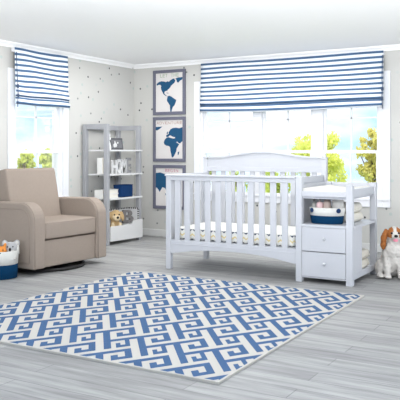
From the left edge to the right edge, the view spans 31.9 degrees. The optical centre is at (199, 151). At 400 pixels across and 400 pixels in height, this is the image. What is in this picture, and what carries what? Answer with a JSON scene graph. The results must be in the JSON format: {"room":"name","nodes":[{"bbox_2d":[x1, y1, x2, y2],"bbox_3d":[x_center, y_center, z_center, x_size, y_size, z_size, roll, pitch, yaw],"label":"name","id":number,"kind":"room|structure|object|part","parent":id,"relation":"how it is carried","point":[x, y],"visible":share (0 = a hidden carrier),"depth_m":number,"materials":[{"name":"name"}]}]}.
{"room":"children's room","nodes":[
{"label":"children's room","id":0,"kind":"room"},
{"bbox_2d":[0,46,133,208],"bbox_3d":[-2.125,-0.030,7.492,0.160,2.290,4.652,0,0,30],"label":"wall","id":1,"kind":"structure","parent":0,"point":[99,93],"depth_m":8.66,"materials":[{"name":"paint"}]},
{"bbox_2d":[7,67,68,196],"bbox_3d":[-1.853,-0.142,7.896,0.166,1.515,0.964,0,0,30],"label":"window","id":2,"kind":"structure","parent":1,"relation":"in","point":[56,151],"depth_m":8.16,"materials":[{"name":"white paint"}]},
{"bbox_3d":[-1.855,-0.401,7.897,0.030,0.829,0.724,0,0,30],"label":"sash","id":3,"kind":"part","parent":2,"relation":"part of","materials":[{"name":"white paint"}]},
{"bbox_3d":[-1.828,0.255,7.881,0.030,0.550,0.724,0,0,30],"label":"sash","id":4,"kind":"part","parent":2,"relation":"part of","materials":[{"name":"white paint"}]},
{"bbox_2d":[11,47,69,107],"bbox_3d":[-1.757,-0.798,7.803,0.109,0.638,0.862,0,0,30],"label":"blind","id":5,"kind":"object","parent":2,"relation":"attached to","point":[41,78],"visible":1,"depth_m":7.77,"materials":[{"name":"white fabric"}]},
{"bbox_3d":[-1.936,-0.772,7.428,0.044,0.585,0.032,0,0,30],"label":"pull cord","id":6,"kind":"part","parent":5,"relation":"part of","materials":[{"name":"white fabric"}]},
{"bbox_2d":[0,39,134,68],"bbox_3d":[-2.045,-1.147,7.415,0.055,0.055,4.597,0,0,30],"label":"trim","id":7,"kind":"structure","parent":1,"relation":"attached to","point":[5,43],"depth_m":8.24,"materials":[{"name":"white paint"}]},
{"bbox_2d":[0,235,399,399],"bbox_3d":[0.275,1.155,3.543,8.266,0.080,9.412,0,0,30],"label":"floor","id":8,"kind":"structure","parent":0,"point":[354,353],"depth_m":3.83,"materials":[{"name":"grey wood"}]},
{"bbox_2d":[0,245,18,279],"bbox_3d":[-1.767,0.969,6.220,0.300,0.293,0.300,0,0,30],"label":"storage basket","id":9,"kind":"object","parent":8,"relation":"on","point":[8,265],"visible":0.92,"depth_m":6.11,"materials":[{"name":"blue fabric"}]},
{"bbox_2d":[0,243,6,253],"bbox_3d":[-1.745,0.924,6.133,0.098,0.246,0.124,0,0,-12],"label":"fox","id":10,"kind":"object","parent":9,"relation":"in","point":[2,248],"visible":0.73,"depth_m":6.13,"materials":[{"name":"orange fabric"}]},
{"bbox_2d":[2,240,19,259],"bbox_3d":[-1.680,0.917,6.208,0.155,0.273,0.141,0,0,-10],"label":"plush koala","id":11,"kind":"object","parent":9,"relation":"in","point":[10,246],"visible":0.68,"depth_m":6.19,"materials":[{"name":"white fabric"}]},
{"bbox_2d":[0,168,105,272],"bbox_3d":[-1.545,0.637,6.865,0.833,0.955,1.001,0,0,33],"label":"armchair","id":12,"kind":"object","parent":8,"relation":"on","point":[52,230],"visible":0.93,"depth_m":6.70,"materials":[{"name":"beige fabric"}]},
{"bbox_3d":[-1.775,0.757,6.511,0.800,0.595,0.145,0,0,33],"label":"arm","id":13,"kind":"part","parent":12,"relation":"part of","materials":[{"name":"beige fabric"}]},
{"bbox_3d":[-1.691,0.491,6.960,0.286,0.660,0.660,0,0,33],"label":"backrest","id":14,"kind":"part","parent":12,"relation":"part of","materials":[{"name":"beige fabric"}]},
{"bbox_2d":[44,215,95,238],"bbox_3d":[-1.430,0.720,6.791,0.514,0.160,0.692,0,0,33],"label":"seat cushion","id":15,"kind":"object","parent":12,"relation":"on","point":[55,226],"depth_m":6.69,"materials":[{"name":"beige fabric"}]},
{"bbox_3d":[-1.263,0.932,6.682,0.072,0.245,0.700,0,0,33],"label":"panel","id":16,"kind":"part","parent":12,"relation":"part of","materials":[{"name":"beige fabric"}]},
{"bbox_3d":[-1.315,0.757,7.220,0.800,0.595,0.145,0,0,33],"label":"arm","id":17,"kind":"part","parent":12,"relation":"part of","materials":[{"name":"beige fabric"}]},
{"bbox_2d":[83,124,141,245],"bbox_3d":[-1.079,0.390,8.707,0.383,1.450,0.722,0,0,30],"label":"ladder bookshelf","id":18,"kind":"object","parent":8,"relation":"on","point":[107,128],"visible":0.73,"depth_m":8.48,"materials":[{"name":"grey wood"}]},
{"bbox_3d":[-1.390,0.390,8.500,0.052,1.450,0.052,0,0,30],"label":"post","id":19,"kind":"part","parent":18,"relation":"part of","materials":[{"name":"grey wood"}]},
{"bbox_3d":[-1.251,-0.305,8.420,0.269,0.060,0.040,0,0,30],"label":"rail","id":20,"kind":"part","parent":18,"relation":"part of","materials":[{"name":"grey wood"}]},
{"bbox_2d":[97,158,103,173],"bbox_3d":[-1.183,0.168,8.355,0.074,0.195,0.048,0,0,30],"label":"book","id":21,"kind":"object","parent":18,"relation":"on","point":[100,161],"visible":1,"depth_m":8.33,"materials":[{"name":"white paper"}]},
{"bbox_3d":[-1.225,-0.305,8.786,0.040,0.060,0.608,0,0,30],"label":"rail","id":22,"kind":"part","parent":18,"relation":"part of","materials":[{"name":"grey wood"}]},
{"bbox_2d":[95,193,117,198],"bbox_3d":[-1.132,0.533,8.489,0.120,0.052,0.315,0,0,30],"label":"album","id":23,"kind":"object","parent":18,"relation":"on","point":[98,196],"visible":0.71,"depth_m":8.38,"materials":[{"name":"white paper"}]},
{"bbox_2d":[95,189,117,194],"bbox_3d":[-1.133,0.481,8.496,0.120,0.052,0.315,0,0,30],"label":"album","id":24,"kind":"object","parent":23,"relation":"on","point":[112,191],"visible":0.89,"depth_m":8.46,"materials":[{"name":"white paper"}]},
{"bbox_3d":[-1.112,0.390,8.339,0.052,1.450,0.052,0,0,30],"label":"post","id":25,"kind":"part","parent":18,"relation":"part of","materials":[{"name":"grey wood"}]},
{"bbox_3d":[-1.044,0.274,8.717,0.331,0.018,0.669,0,0,30],"label":"shelf","id":26,"kind":"part","parent":18,"relation":"part of","materials":[{"name":"white laminate"}]},
{"bbox_3d":[-1.044,-0.018,8.717,0.331,0.018,0.669,0,0,30],"label":"shelf","id":27,"kind":"part","parent":18,"relation":"part of","materials":[{"name":"white laminate"}]},
{"bbox_2d":[110,138,122,149],"bbox_3d":[-1.033,-0.100,8.643,0.031,0.144,0.255,0,0,30],"label":"photo frame","id":28,"kind":"object","parent":18,"relation":"on","point":[116,143],"visible":0.96,"depth_m":8.64,"materials":[{"name":"grey wood"}]},
{"bbox_2d":[111,140,121,147],"bbox_3d":[-1.027,-0.101,8.640,0.001,0.101,0.211,-9,-5,30],"label":"print","id":29,"kind":"object","parent":28,"relation":"attached to","point":[114,143],"depth_m":8.63},
{"bbox_3d":[-1.060,0.390,9.072,0.052,1.450,0.052,0,0,30],"label":"post","id":30,"kind":"part","parent":18,"relation":"part of","materials":[{"name":"grey wood"}]},
{"bbox_3d":[-1.044,0.568,8.717,0.331,0.018,0.669,0,0,30],"label":"shelf","id":31,"kind":"part","parent":18,"relation":"part of","materials":[{"name":"white laminate"}]},
{"bbox_2d":[111,158,130,173],"bbox_3d":[-0.984,0.169,8.755,0.024,0.192,0.398,0,0,30],"label":"word sign","id":32,"kind":"object","parent":18,"relation":"on","point":[123,165],"visible":0.98,"depth_m":8.74,"materials":[{"name":"white wood"}]},
{"bbox_2d":[113,184,132,196],"bbox_3d":[-0.957,0.482,8.722,0.137,0.154,0.251,0,0,30],"label":"fabric bin","id":33,"kind":"object","parent":18,"relation":"on","point":[124,190],"visible":0.91,"depth_m":8.65,"materials":[{"name":"blue fabric"}]},
{"bbox_2d":[110,207,142,241],"bbox_3d":[-0.976,0.891,8.675,0.183,0.377,0.662,0,0,30],"label":"bin","id":34,"kind":"object","parent":18,"relation":"attached to","point":[134,229],"visible":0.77,"depth_m":8.72,"materials":[{"name":"white wood"}]},
{"bbox_2d":[110,210,123,226],"bbox_3d":[-1.031,0.888,8.566,0.228,0.360,0.132,0,0,-32],"label":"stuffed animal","id":35,"kind":"object","parent":34,"relation":"in","point":[115,215],"visible":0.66,"depth_m":8.54},
{"bbox_3d":[-1.064,0.885,8.693,0.012,0.360,0.600,0,0,30],"label":"panel","id":36,"kind":"part","parent":34,"relation":"part of","materials":[{"name":"white fabric"}]},
{"bbox_3d":[-0.902,0.967,8.633,0.014,0.227,0.662,0,0,30],"label":"panel","id":37,"kind":"part","parent":34,"relation":"part of","materials":[{"name":"white laminate"}]},
{"bbox_2d":[122,210,133,222],"bbox_3d":[-0.903,0.803,8.749,0.150,0.159,0.028,0,0,-32],"label":"cushion","id":38,"kind":"object","parent":34,"relation":"in","point":[131,218],"visible":0.99,"depth_m":8.73,"materials":[{"name":"grey fabric"}]},
{"bbox_3d":[-0.844,0.885,8.905,0.157,0.360,0.012,0,0,30],"label":"panel","id":39,"kind":"part","parent":34,"relation":"part of","materials":[{"name":"white fabric"}]},
{"bbox_3d":[-0.921,-0.305,8.991,0.269,0.060,0.040,0,0,30],"label":"rail","id":40,"kind":"part","parent":18,"relation":"part of","materials":[{"name":"grey wood"}]},
{"bbox_3d":[-0.782,0.390,8.911,0.052,1.450,0.052,0,0,30],"label":"post","id":41,"kind":"part","parent":18,"relation":"part of","materials":[{"name":"grey wood"}]},
{"bbox_2d":[0,271,363,384],"bbox_3d":[-0.264,1.108,4.918,2.175,0.012,2.355,0,0,30],"label":"area rug","id":42,"kind":"object","parent":8,"relation":"on","point":[199,329],"visible":1,"depth_m":4.53,"materials":[{"name":"blue fabric"}]},
{"bbox_2d":[165,151,327,268],"bbox_3d":[0.443,0.554,6.692,1.355,1.122,0.783,0,0,30],"label":"crib","id":43,"kind":"object","parent":8,"relation":"on","point":[223,185],"visible":0.84,"depth_m":6.58,"materials":[{"name":"white paint"}]},
{"bbox_3d":[-0.293,0.672,6.704,0.052,0.885,0.045,0,0,30],"label":"post","id":44,"kind":"part","parent":43,"relation":"part of","materials":[{"name":"white paint"}]},
{"bbox_3d":[-0.114,0.241,7.016,0.042,0.058,0.675,0,0,30],"label":"rail","id":45,"kind":"part","parent":43,"relation":"part of","materials":[{"name":"white paint"}]},
{"bbox_3d":[0.067,0.591,7.328,0.052,1.048,0.045,0,0,30],"label":"post","id":46,"kind":"part","parent":43,"relation":"part of","materials":[{"name":"white paint"}]},
{"bbox_3d":[0.254,0.241,6.385,1.335,0.058,0.064,0,0,30],"label":"rail","id":47,"kind":"part","parent":43,"relation":"part of","materials":[{"name":"white paint"}]},
{"bbox_3d":[0.280,0.901,6.370,1.275,0.128,0.036,0,0,30],"label":"rail","id":48,"kind":"part","parent":43,"relation":"part of","materials":[{"name":"white paint"}]},
{"bbox_2d":[180,222,295,246],"bbox_3d":[0.450,0.775,6.687,1.237,0.112,0.671,0,0,30],"label":"mattress","id":49,"kind":"object","parent":43,"relation":"on","point":[291,229],"visible":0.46,"depth_m":6.44,"materials":[{"name":"white fabric"}]},
{"bbox_3d":[0.627,0.102,7.003,1.243,0.191,0.024,0,0,30],"label":"headboard","id":50,"kind":"part","parent":43,"relation":"part of","materials":[{"name":"white paint"}]},
{"bbox_3d":[0.619,0.175,6.989,1.243,0.045,0.008,0,0,30],"label":"headboard molding","id":51,"kind":"part","parent":43,"relation":"part of","materials":[{"name":"white paint"}]},
{"bbox_3d":[1.005,0.568,6.376,0.022,0.695,0.655,0,0,30],"label":"panel","id":52,"kind":"part","parent":43,"relation":"part of","materials":[{"name":"white paint"}]},
{"bbox_3d":[1.188,0.591,6.680,0.052,1.048,0.045,0,0,30],"label":"post","id":53,"kind":"part","parent":43,"relation":"part of","materials":[{"name":"white paint"}]},
{"bbox_2d":[296,176,376,286],"bbox_3d":[1.219,0.662,6.213,0.506,0.905,0.764,0,0,30],"label":"table","id":54,"kind":"object","parent":8,"relation":"on","point":[323,251],"visible":0.94,"depth_m":5.95,"materials":[{"name":"white paint"}]},
{"bbox_3d":[0.861,0.662,6.044,0.055,0.905,0.055,0,0,30],"label":"post","id":55,"kind":"part","parent":54,"relation":"part of","materials":[{"name":"white paint"}]},
{"bbox_3d":[1.016,0.508,6.347,0.016,0.219,0.625,0,0,30],"label":"panel","id":56,"kind":"part","parent":54,"relation":"part of","materials":[{"name":"white paint"}]},
{"bbox_3d":[1.018,0.332,6.346,0.022,0.097,0.625,0,0,30],"label":"rail","id":57,"kind":"part","parent":54,"relation":"part of","materials":[{"name":"white paint"}]},
{"bbox_3d":[1.050,0.358,5.925,0.392,0.046,0.022,0,0,30],"label":"rail","id":58,"kind":"part","parent":54,"relation":"part of","materials":[{"name":"white paint"}]},
{"bbox_3d":[1.051,1.069,5.926,0.392,0.012,0.020,0,0,30],"label":"rail","id":59,"kind":"part","parent":54,"relation":"part of","materials":[{"name":"white paint"}]},
{"bbox_3d":[1.105,0.956,6.020,0.386,0.208,0.253,0,0,30],"label":"drawer","id":60,"kind":"part","parent":54,"relation":"part of","materials":[{"name":"white paint"}]},
{"bbox_3d":[1.105,0.744,6.020,0.386,0.202,0.253,0,0,30],"label":"drawer","id":61,"kind":"part","parent":54,"relation":"part of","materials":[{"name":"white paint"}]},
{"bbox_2d":[309,206,344,223],"bbox_3d":[1.099,0.547,6.060,0.316,0.140,0.210,0,0,30],"label":"storage basket","id":62,"kind":"object","parent":54,"relation":"on","point":[331,215],"visible":0.95,"depth_m":5.97,"materials":[{"name":"blue fabric"}]},
{"bbox_2d":[316,200,322,207],"bbox_3d":[1.037,0.497,6.061,0.060,0.168,0.060,0,0,30],"label":"bottle","id":63,"kind":"object","parent":62,"relation":"in","point":[319,204],"visible":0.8,"depth_m":6.04,"materials":[{"name":"plastic"}]},
{"bbox_2d":[323,199,330,207],"bbox_3d":[1.101,0.479,6.059,0.068,0.203,0.068,0,0,30],"label":"bottle","id":64,"kind":"object","parent":62,"relation":"in","point":[327,203],"visible":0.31,"depth_m":6.03,"materials":[{"name":"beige plastic"}]},
{"bbox_2d":[332,199,343,218],"bbox_3d":[1.185,0.490,6.011,0.099,0.182,0.077,0,0,30],"label":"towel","id":65,"kind":"object","parent":62,"relation":"in","point":[336,203],"visible":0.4,"depth_m":5.98,"materials":[{"name":"white fabric"}]},
{"bbox_3d":[1.219,0.697,6.622,0.055,0.836,0.055,0,0,30],"label":"post","id":66,"kind":"part","parent":54,"relation":"part of","materials":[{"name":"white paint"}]},
{"bbox_2d":[303,185,369,191],"bbox_3d":[1.224,0.345,6.226,0.418,0.075,0.663,0,0,30],"label":"changing pad","id":67,"kind":"object","parent":54,"relation":"on","point":[326,188],"visible":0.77,"depth_m":6.09,"materials":[{"name":"white fabric"}]},
{"bbox_2d":[303,194,371,199],"bbox_3d":[1.220,0.391,6.229,0.440,0.016,0.673,0,0,30],"label":"shelf","id":68,"kind":"object","parent":54,"relation":"on","point":[305,196],"depth_m":5.94,"materials":[{"name":"white paint"}]},
{"bbox_2d":[302,219,375,228],"bbox_3d":[1.214,0.629,6.203,0.505,0.022,0.676,0,0,30],"label":"shelf","id":69,"kind":"object","parent":54,"relation":"attached to","point":[306,223],"depth_m":5.97,"materials":[{"name":"white paint"}]},
{"bbox_3d":[1.248,0.697,5.820,0.055,0.836,0.055,0,0,30],"label":"post","id":70,"kind":"part","parent":54,"relation":"part of","materials":[{"name":"white paint"}]},
{"bbox_3d":[1.408,0.327,6.523,0.371,0.087,0.022,0,0,30],"label":"rail","id":71,"kind":"part","parent":54,"relation":"part of","materials":[{"name":"white paint"}]},
{"bbox_2d":[343,211,363,221],"bbox_3d":[1.320,0.576,6.253,0.214,0.082,0.260,0,0,32],"label":"towel","id":72,"kind":"object","parent":54,"relation":"on","point":[358,216],"visible":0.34,"depth_m":6.17,"materials":[{"name":"white fabric"}]},
{"bbox_2d":[344,202,361,212],"bbox_3d":[1.318,0.493,6.254,0.214,0.082,0.260,0,0,27],"label":"towel","id":73,"kind":"object","parent":72,"relation":"on","point":[357,206],"visible":0.32,"depth_m":6.17,"materials":[{"name":"white fabric"}]},
{"bbox_3d":[1.325,0.830,5.927,0.016,0.380,0.207,0,0,30],"label":"panel","id":74,"kind":"part","parent":54,"relation":"part of","materials":[{"name":"white paint"}]},
{"bbox_3d":[1.421,0.346,6.113,0.023,0.067,0.625,0,0,30],"label":"rail","id":75,"kind":"part","parent":54,"relation":"part of","materials":[{"name":"white paint"}]},
{"bbox_3d":[1.427,1.045,6.109,0.026,0.050,0.625,0,0,30],"label":"rail","id":76,"kind":"part","parent":54,"relation":"part of","materials":[{"name":"white paint"}]},
{"bbox_2d":[362,258,368,268],"bbox_3d":[1.381,0.993,6.264,0.214,0.082,0.260,0,0,28],"label":"towel","id":77,"kind":"object","parent":54,"relation":"on","point":[365,262],"visible":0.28,"depth_m":6.21,"materials":[{"name":"white fabric"}]},
{"bbox_2d":[362,248,369,258],"bbox_3d":[1.378,0.910,6.262,0.214,0.082,0.260,0,0,33],"label":"towel","id":78,"kind":"object","parent":77,"relation":"on","point":[365,252],"visible":0.23,"depth_m":6.22,"materials":[{"name":"white fabric"}]},
{"bbox_3d":[1.588,0.697,6.409,0.055,0.836,0.055,0,0,30],"label":"post","id":79,"kind":"part","parent":54,"relation":"part of","materials":[{"name":"white paint"}]},
{"bbox_2d":[375,226,399,278],"bbox_3d":[1.721,0.884,6.226,0.313,0.461,0.390,0,0,6],"label":"spaniel","id":80,"kind":"object","parent":8,"relation":"on","point":[387,266],"visible":1,"depth_m":6.12,"materials":[{"name":"white fur"}]},
{"bbox_2d":[0,0,399,63],"bbox_3d":[0.451,-1.215,6.097,6.016,0.080,4.812,0,0,30],"label":"ceiling","id":81,"kind":"structure","parent":0,"point":[127,31],"depth_m":6.61,"materials":[{"name":"white paint"}]},
{"bbox_2d":[134,50,399,243],"bbox_3d":[1.614,-0.030,8.112,6.016,2.290,0.160,0,0,30],"label":"wall","id":82,"kind":"structure","parent":0,"point":[153,218],"depth_m":9.04,"materials":[{"name":"paint"}]},
{"bbox_2d":[153,116,185,161],"bbox_3d":[-0.404,-0.167,9.170,0.500,0.586,0.023,0,0,30],"label":"map poster","id":83,"kind":"object","parent":82,"relation":"attached to","point":[169,133],"visible":1,"depth_m":9.17,"materials":[{"name":"white paper"}]},
{"bbox_2d":[156,120,181,158],"bbox_3d":[-0.401,-0.167,9.176,0.420,0.506,0.008,0,0,30],"label":"print","id":84,"kind":"object","parent":83,"relation":"attached to","point":[168,132],"depth_m":9.17,"materials":[{"name":"blue"}]},
{"bbox_2d":[153,69,185,114],"bbox_3d":[-0.404,-0.782,9.170,0.500,0.589,0.023,0,0,30],"label":"map poster","id":85,"kind":"object","parent":82,"relation":"attached to","point":[169,86],"visible":1,"depth_m":9.17,"materials":[{"name":"white paper"}]},
{"bbox_2d":[156,72,181,111],"bbox_3d":[-0.401,-0.782,9.176,0.420,0.509,0.008,0,0,30],"label":"print","id":86,"kind":"object","parent":85,"relation":"attached to","point":[168,84],"depth_m":9.17,"materials":[{"name":"blue"}]},
{"bbox_2d":[153,165,185,209],"bbox_3d":[-0.404,0.459,9.170,0.500,0.577,0.023,0,0,30],"label":"map poster","id":87,"kind":"object","parent":82,"relation":"attached to","point":[159,171],"visible":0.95,"depth_m":9.22,"materials":[{"name":"white paper"}]},
{"bbox_2d":[156,168,181,205],"bbox_3d":[-0.401,0.459,9.176,0.420,0.497,0.008,0,0,30],"label":"print","id":88,"kind":"object","parent":87,"relation":"attached to","point":[160,172],"depth_m":9.22,"materials":[{"name":"blue"}]},
{"bbox_2d":[143,228,381,251],"bbox_3d":[1.647,1.069,7.990,5.838,0.092,0.018,0,0,30],"label":"baseboard","id":89,"kind":"structure","parent":82,"relation":"attached to","point":[149,232],"depth_m":9.23,"materials":[{"name":"paint"}]},
{"bbox_2d":[133,44,399,68],"bbox_3d":[1.630,-1.147,7.979,5.856,0.055,0.055,0,0,30],"label":"trim","id":90,"kind":"structure","parent":82,"relation":"attached to","point":[397,46],"depth_m":8.42,"materials":[{"name":"white paint"}]},
{"bbox_2d":[193,70,390,207],"bbox_3d":[1.032,-0.142,8.384,2.510,1.515,0.121,0,0,30],"label":"window","id":91,"kind":"structure","parent":82,"relation":"in","point":[318,118],"depth_m":8.16,"materials":[{"name":"white paint"}]},
{"bbox_3d":[0.358,0.255,8.778,0.719,0.550,0.030,0,0,30],"label":"sash","id":92,"kind":"part","parent":91,"relation":"part of","materials":[{"name":"white paint"}]},
{"bbox_3d":[0.374,-0.401,8.806,0.719,0.829,0.030,0,0,30],"label":"sash","id":93,"kind":"part","parent":91,"relation":"part of","materials":[{"name":"clear glass"}]},
{"bbox_3d":[1.044,0.255,8.382,0.650,0.550,0.030,0,0,30],"label":"sash","id":94,"kind":"part","parent":91,"relation":"part of","materials":[{"name":"white paint"}]},
{"bbox_3d":[1.060,-0.401,8.409,0.650,0.829,0.030,0,0,30],"label":"sash","id":95,"kind":"part","parent":91,"relation":"part of","materials":[{"name":"clear glass"}]},
{"bbox_3d":[1.041,-0.142,8.399,2.340,1.345,0.085,0,0,30],"label":"frame","id":96,"kind":"part","parent":91,"relation":"part of","materials":[{"name":"white paint"}]},
{"bbox_3d":[1.011,0.529,8.347,2.510,0.018,0.036,0,0,30],"label":"sill","id":97,"kind":"part","parent":91,"relation":"part of","materials":[{"name":"white paint"}]},
{"bbox_2d":[200,50,384,111],"bbox_3d":[1.018,-0.793,8.268,2.332,0.648,0.109,0,0,30],"label":"blind","id":98,"kind":"object","parent":91,"relation":"attached to","point":[345,80],"visible":1,"depth_m":8.20,"materials":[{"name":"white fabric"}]},
{"bbox_3d":[1.997,-0.767,7.665,0.032,0.595,0.044,0,0,30],"label":"pull cord","id":99,"kind":"part","parent":98,"relation":"part of","materials":[{"name":"white fabric"}]},
{"bbox_3d":[1.721,0.255,7.991,0.655,0.550,0.030,0,0,30],"label":"sash","id":100,"kind":"part","parent":91,"relation":"part of","materials":[{"name":"white paint"}]},
{"bbox_3d":[1.737,-0.401,8.019,0.655,0.829,0.030,0,0,30],"label":"sash","id":101,"kind":"part","parent":91,"relation":"part of","materials":[{"name":"clear glass"}]},
{"label":"outside","id":102,"kind":"structure","parent":0,"visible":0},
{"bbox_3d":[-2.124,4.165,24.320,52.000,0.100,50.000,0,0,30],"label":"ground","id":103,"kind":"structure","parent":102,"visible":0},
{"bbox_2d":[17,149,35,167],"bbox_3d":[-4.970,2.015,20.018,0.596,4.205,0.548,0,0,-11],"label":"tree","id":104,"kind":"object","parent":103,"relation":"on","point":[26,159],"visible":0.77,"depth_m":19.92,"materials":[{"name":"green plant"}]},
{"bbox_2d":[39,148,51,167],"bbox_3d":[-4.560,1.988,20.989,0.642,4.259,0.689,0,0,30],"label":"tree","id":105,"kind":"object","parent":103,"relation":"on","point":[45,159],"visible":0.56,"depth_m":20.86,"materials":[{"name":"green plant"}]},
{"bbox_2d":[227,171,247,191],"bbox_3d":[1.207,2.355,24.012,0.827,3.527,0.930,0,0,30],"label":"tree","id":106,"kind":"object","parent":103,"relation":"on","point":[246,185],"visible":0.09,"depth_m":23.92,"materials":[{"name":"green plant"}]},
{"bbox_2d":[246,172,290,192],"bbox_3d":[2.347,2.272,23.079,1.773,3.693,1.558,0,0,-42],"label":"tree","id":107,"kind":"object","parent":103,"relation":"on","point":[267,185],"visible":0.2,"depth_m":22.78,"materials":[{"name":"green plant"}]},
{"bbox_2d":[291,130,347,181],"bbox_3d":[3.375,1.715,20.004,1.672,4.805,2.132,0,0,30],"label":"tree","id":108,"kind":"object","parent":103,"relation":"on","point":[336,164],"visible":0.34,"depth_m":19.76,"materials":[{"name":"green plant"}]},
{"bbox_2d":[355,127,376,182],"bbox_3d":[4.392,1.729,17.989,0.843,4.778,0.916,0,0,30],"label":"tree","id":109,"kind":"object","parent":103,"relation":"on","point":[368,170],"visible":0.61,"depth_m":17.88,"materials":[{"name":"green plant"}]}
]}

